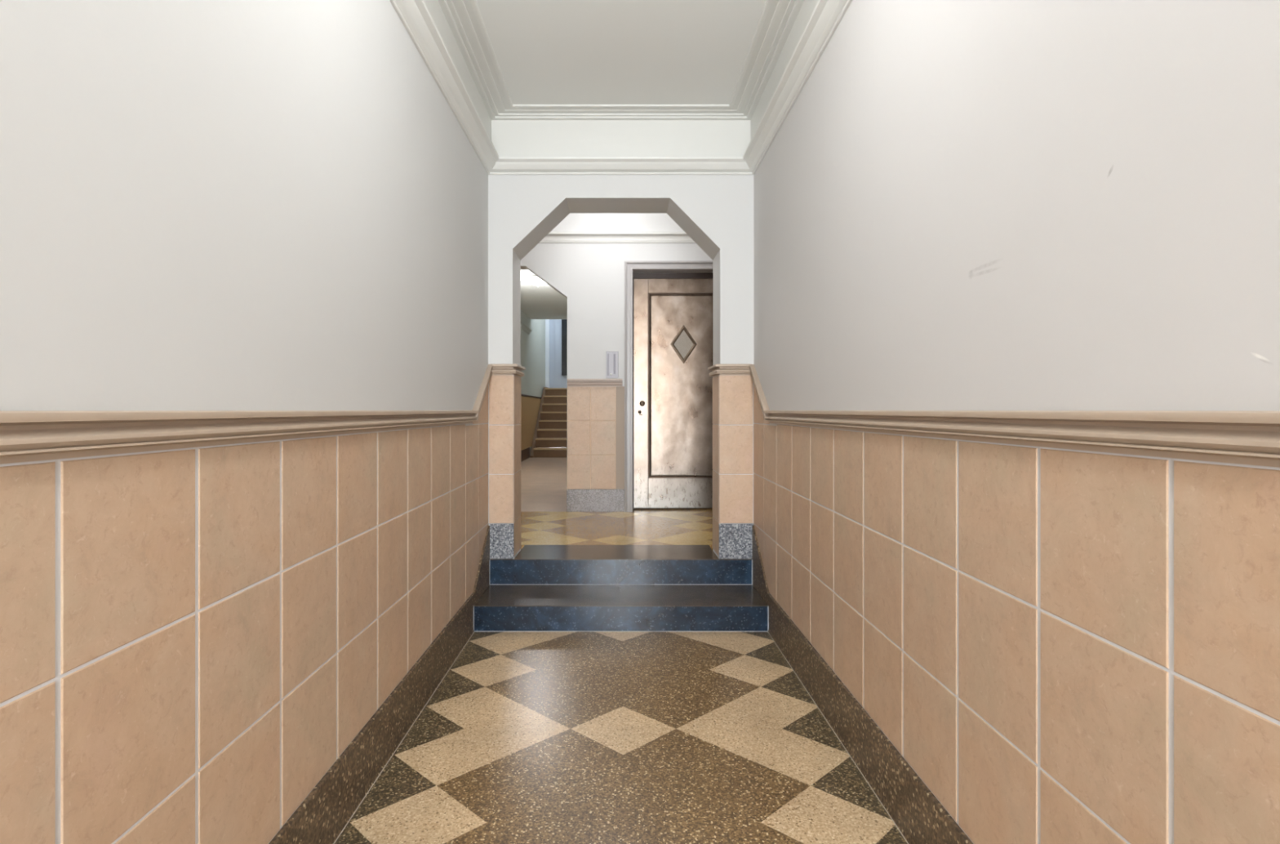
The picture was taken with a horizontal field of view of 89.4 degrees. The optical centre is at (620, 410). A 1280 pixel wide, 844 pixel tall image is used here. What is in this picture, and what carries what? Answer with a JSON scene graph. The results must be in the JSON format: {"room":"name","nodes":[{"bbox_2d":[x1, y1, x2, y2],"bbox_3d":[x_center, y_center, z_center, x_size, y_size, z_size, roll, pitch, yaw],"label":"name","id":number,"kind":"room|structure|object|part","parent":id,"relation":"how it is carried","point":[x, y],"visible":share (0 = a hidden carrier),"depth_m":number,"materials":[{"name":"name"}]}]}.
{"room":"apartment building hallway","nodes":[
{"label":"apartment building hallway","id":0,"kind":"room"},
{"bbox_2d":[0,0,488,843],"bbox_3d":[-0.894,-0.295,0.445,0.153,3.210,7.090,0,0,0],"label":"wall","id":1,"kind":"structure","parent":0,"point":[206,205],"depth_m":1.31,"materials":[{"name":"paint"}]},
{"bbox_2d":[0,364,525,464],"bbox_3d":[-0.727,-0.106,0.600,0.186,0.354,7.400,0,0,0],"label":"rail","id":2,"kind":"object","parent":1,"relation":"attached to","point":[25,436],"visible":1,"depth_m":1.17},
{"bbox_2d":[268,523,490,843],"bbox_3d":[-0.811,0.955,0.445,0.018,0.510,7.090,0,0,0],"label":"baseboard","id":3,"kind":"structure","parent":1,"relation":"attached to","point":[324,813],"depth_m":2.16,"materials":[{"name":"stone"}]},
{"bbox_2d":[389,0,852,174],"bbox_3d":[0.000,-1.616,0.445,1.640,0.327,7.090,0,0,0],"label":"crown molding","id":4,"kind":"structure","parent":1,"relation":"attached to","point":[503,147],"depth_m":3.92,"materials":[{"name":"white paint"}]},
{"bbox_2d":[520,310,545,454],"bbox_3d":[-1.835,-1.192,10.690,0.130,4.415,9.420,0,0,0],"label":"wall","id":5,"kind":"structure","parent":0,"point":[533,344],"depth_m":12.78,"materials":[{"name":"paint"}]},
{"bbox_2d":[520,447,529,462],"bbox_3d":[-1.772,0.815,9.240,0.016,0.200,6.520,0,0,0],"label":"baseboard","id":6,"kind":"structure","parent":5,"relation":"attached to","point":[525,454],"depth_m":11.91,"materials":[{"name":"brown"}]},
{"bbox_2d":[520,320,532,334],"bbox_3d":[-1.749,-1.510,9.240,0.062,0.100,6.520,0,0,0],"label":"crown molding","id":7,"kind":"structure","parent":5,"relation":"attached to","point":[523,326],"depth_m":11.84,"materials":[{"name":"paint"}]},
{"bbox_2d":[520,394,541,399],"bbox_3d":[-1.768,-0.265,10.640,0.025,0.040,9.320,0,0,0],"label":"rail","id":8,"kind":"object","parent":5,"relation":"attached to","point":[522,395],"depth_m":12.56,"materials":[{"name":"brown"}]},
{"bbox_2d":[520,269,567,319],"bbox_3d":[-1.140,-1.850,9.365,1.280,0.120,6.770,0,0,0],"label":"ceiling","id":9,"kind":"structure","parent":0,"point":[543,301],"depth_m":10.66,"materials":[{"name":"paint"}]},
{"bbox_2d":[524,275,546,286],"bbox_3d":[-1.120,-1.726,8.700,0.340,0.127,0.340,0,0,0],"label":"ceiling light","id":10,"kind":"object","parent":9,"relation":"attached to","point":[532,279],"visible":0.77,"depth_m":8.59,"materials":[{"name":"white glass"}]},
{"bbox_2d":[549,319,567,387],"bbox_3d":[-1.140,-1.242,15.350,1.520,4.315,0.100,0,0,0],"label":"wall","id":11,"kind":"structure","parent":0,"point":[563,378],"depth_m":15.30,"materials":[{"name":"paint"}]},
{"bbox_2d":[545,319,549,387],"bbox_3d":[-1.738,-1.910,15.250,0.085,2.780,0.100,0,0,0],"label":"door frame","id":12,"kind":"structure","parent":11,"relation":"attached to","point":[547,321],"depth_m":15.20,"materials":[{"name":"white"}]},
{"bbox_2d":[554,319,560,387],"bbox_3d":[-1.508,-1.910,15.293,0.145,2.780,0.015,0,0,0],"label":"door frame","id":13,"kind":"structure","parent":11,"relation":"attached to","point":[554,319],"depth_m":15.29,"materials":[{"name":"paint"}]},
{"bbox_2d":[561,319,567,375],"bbox_3d":[-1.090,-1.770,15.280,0.620,1.900,0.040,0,0,0],"label":"window","id":14,"kind":"structure","parent":11,"relation":"in","point":[564,322],"depth_m":15.29,"materials":[{"name":"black glass"}]},
{"bbox_2d":[520,213,712,488],"bbox_3d":[-0.450,-0.517,5.903,3.800,3.065,0.154,0,0,0],"label":"wall","id":15,"kind":"structure","parent":0,"point":[590,276],"depth_m":5.83,"materials":[{"name":"paint"}]},
{"bbox_2d":[567,378,622,386],"bbox_3d":[-0.236,-0.246,5.814,0.497,0.070,0.031,0,0,0],"label":"rail","id":16,"kind":"object","parent":15,"relation":"attached to","point":[571,382],"visible":1,"depth_m":5.81,"materials":[{"name":"beige"}]},
{"bbox_2d":[566,488,624,511],"bbox_3d":[-0.230,0.814,5.823,0.519,0.202,0.014,0,0,0],"label":"baseboard","id":17,"kind":"structure","parent":15,"relation":"attached to","point":[577,500],"depth_m":5.82,"materials":[{"name":"grey stone"}]},
{"bbox_2d":[605,351,617,377],"bbox_3d":[-0.080,-0.410,5.822,0.110,0.240,0.015,0,0,0],"label":"plate","id":18,"kind":"object","parent":15,"relation":"attached to","point":[611,357],"visible":1,"depth_m":5.82,"materials":[{"name":"grey paint"}]},
{"bbox_2d":[538,231,695,243],"bbox_3d":[-0.450,-1.555,5.065,3.800,0.100,1.530,0,0,0],"label":"crown molding","id":19,"kind":"structure","parent":15,"relation":"attached to","point":[553,237],"depth_m":5.81,"materials":[{"name":"white paint"}]},
{"bbox_2d":[624,261,712,511],"bbox_3d":[0.578,-0.212,5.913,1.094,2.255,0.234,0,0,0],"label":"door","id":20,"kind":"structure","parent":15,"relation":"in","point":[673,300],"depth_m":5.96,"materials":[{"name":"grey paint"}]},
{"bbox_3d":[0.195,-0.062,5.925,0.048,0.048,0.060,0,0,0],"label":"knob","id":21,"kind":"part","parent":20,"relation":"part of","materials":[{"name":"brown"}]},
{"bbox_3d":[0.578,-0.228,5.966,0.633,1.683,0.017,0,0,0],"label":"sunk panel","id":22,"kind":"part","parent":20,"relation":"part of","materials":[{"name":"brown metal"}]},
{"bbox_2d":[520,457,712,549],"bbox_3d":[-0.450,0.945,9.700,3.800,0.060,10.800,0,0,0],"label":"floor","id":23,"kind":"structure","parent":0,"point":[640,526],"depth_m":5.33,"materials":[{"name":"beige tile"}]},
{"bbox_2d":[529,386,567,457],"bbox_3d":[-1.134,0.196,13.885,1.252,1.438,2.810,0,0,0],"label":"staircase","id":24,"kind":"structure","parent":23,"relation":"on","point":[550,436],"depth_m":13.34,"materials":[{"name":"wood"}]},
{"bbox_2d":[333,631,908,843],"bbox_3d":[0.000,1.259,0.370,1.940,0.101,7.240,0,0,0],"label":"floor","id":25,"kind":"structure","parent":0,"point":[526,737],"depth_m":2.28,"materials":[{"name":"brown tile"}]},
{"bbox_2d":[473,584,768,631],"bbox_3d":[0.000,1.140,3.760,1.612,0.140,0.452,0,0,0],"label":"stone step","id":26,"kind":"structure","parent":25,"relation":"on","point":[500,607],"depth_m":3.54,"materials":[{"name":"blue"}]},
{"bbox_2d":[489,545,752,584],"bbox_3d":[0.000,0.993,4.176,1.612,0.155,0.427,0,0,0],"label":"stone step","id":27,"kind":"structure","parent":26,"relation":"on","point":[534,564],"depth_m":3.96,"materials":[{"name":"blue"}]},
{"bbox_2d":[488,174,753,559],"bbox_3d":[0.000,-0.445,4.141,1.940,3.310,0.318,0,0,0],"label":"wall","id":28,"kind":"structure","parent":0,"point":[716,211],"depth_m":3.99,"materials":[{"name":"paint"}]},
{"bbox_2d":[488,524,514,558],"bbox_3d":[-0.738,0.807,3.982,0.155,0.214,0.012,0,0,0],"label":"plinth","id":29,"kind":"object","parent":28,"relation":"attached to","point":[501,535],"visible":0.89,"depth_m":3.98,"materials":[{"name":"grey stone"}]},
{"bbox_2d":[719,524,753,558],"bbox_3d":[0.709,0.807,3.982,0.212,0.214,0.012,0,0,0],"label":"plinth","id":30,"kind":"object","parent":28,"relation":"attached to","point":[735,540],"visible":1,"depth_m":3.98,"materials":[{"name":"grey stone"}]},
{"bbox_2d":[475,0,765,104],"bbox_3d":[0.000,-1.850,0.370,1.940,0.100,7.240,0,0,0],"label":"ceiling","id":31,"kind":"structure","parent":0,"point":[546,51],"depth_m":3.20,"materials":[{"name":"paint"}]},
{"bbox_2d":[632,280,712,508],"bbox_3d":[0.600,-0.242,6.065,1.200,2.515,0.070,0,0,0],"label":"door frame","id":32,"kind":"structure","parent":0,"point":[633,280],"depth_m":6.03,"materials":[{"name":"beige wood"}]},
{"bbox_2d":[753,0,1279,843],"bbox_3d":[0.894,-0.295,0.445,0.153,3.210,7.090,0,0,0],"label":"wall","id":33,"kind":"structure","parent":0,"point":[961,205],"depth_m":1.26,"materials":[{"name":"paint"}]},
{"bbox_2d":[437,0,804,119],"bbox_3d":[0.000,-1.789,0.445,1.640,0.022,7.090,0,0,0],"label":"trim","id":34,"kind":"structure","parent":33,"relation":"attached to","point":[464,20],"depth_m":3.49,"materials":[{"name":"white paint"}]},
{"bbox_2d":[751,523,973,843],"bbox_3d":[0.811,0.955,0.445,0.018,0.510,7.090,0,0,0],"label":"baseboard","id":35,"kind":"structure","parent":33,"relation":"attached to","point":[918,815],"depth_m":2.15,"materials":[{"name":"stone"}]},
{"bbox_2d":[707,364,1279,467],"bbox_3d":[0.699,-0.106,0.600,0.242,0.354,7.400,0,0,0],"label":"rail","id":36,"kind":"object","parent":33,"relation":"attached to","point":[1252,437],"visible":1,"depth_m":1.11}
]}

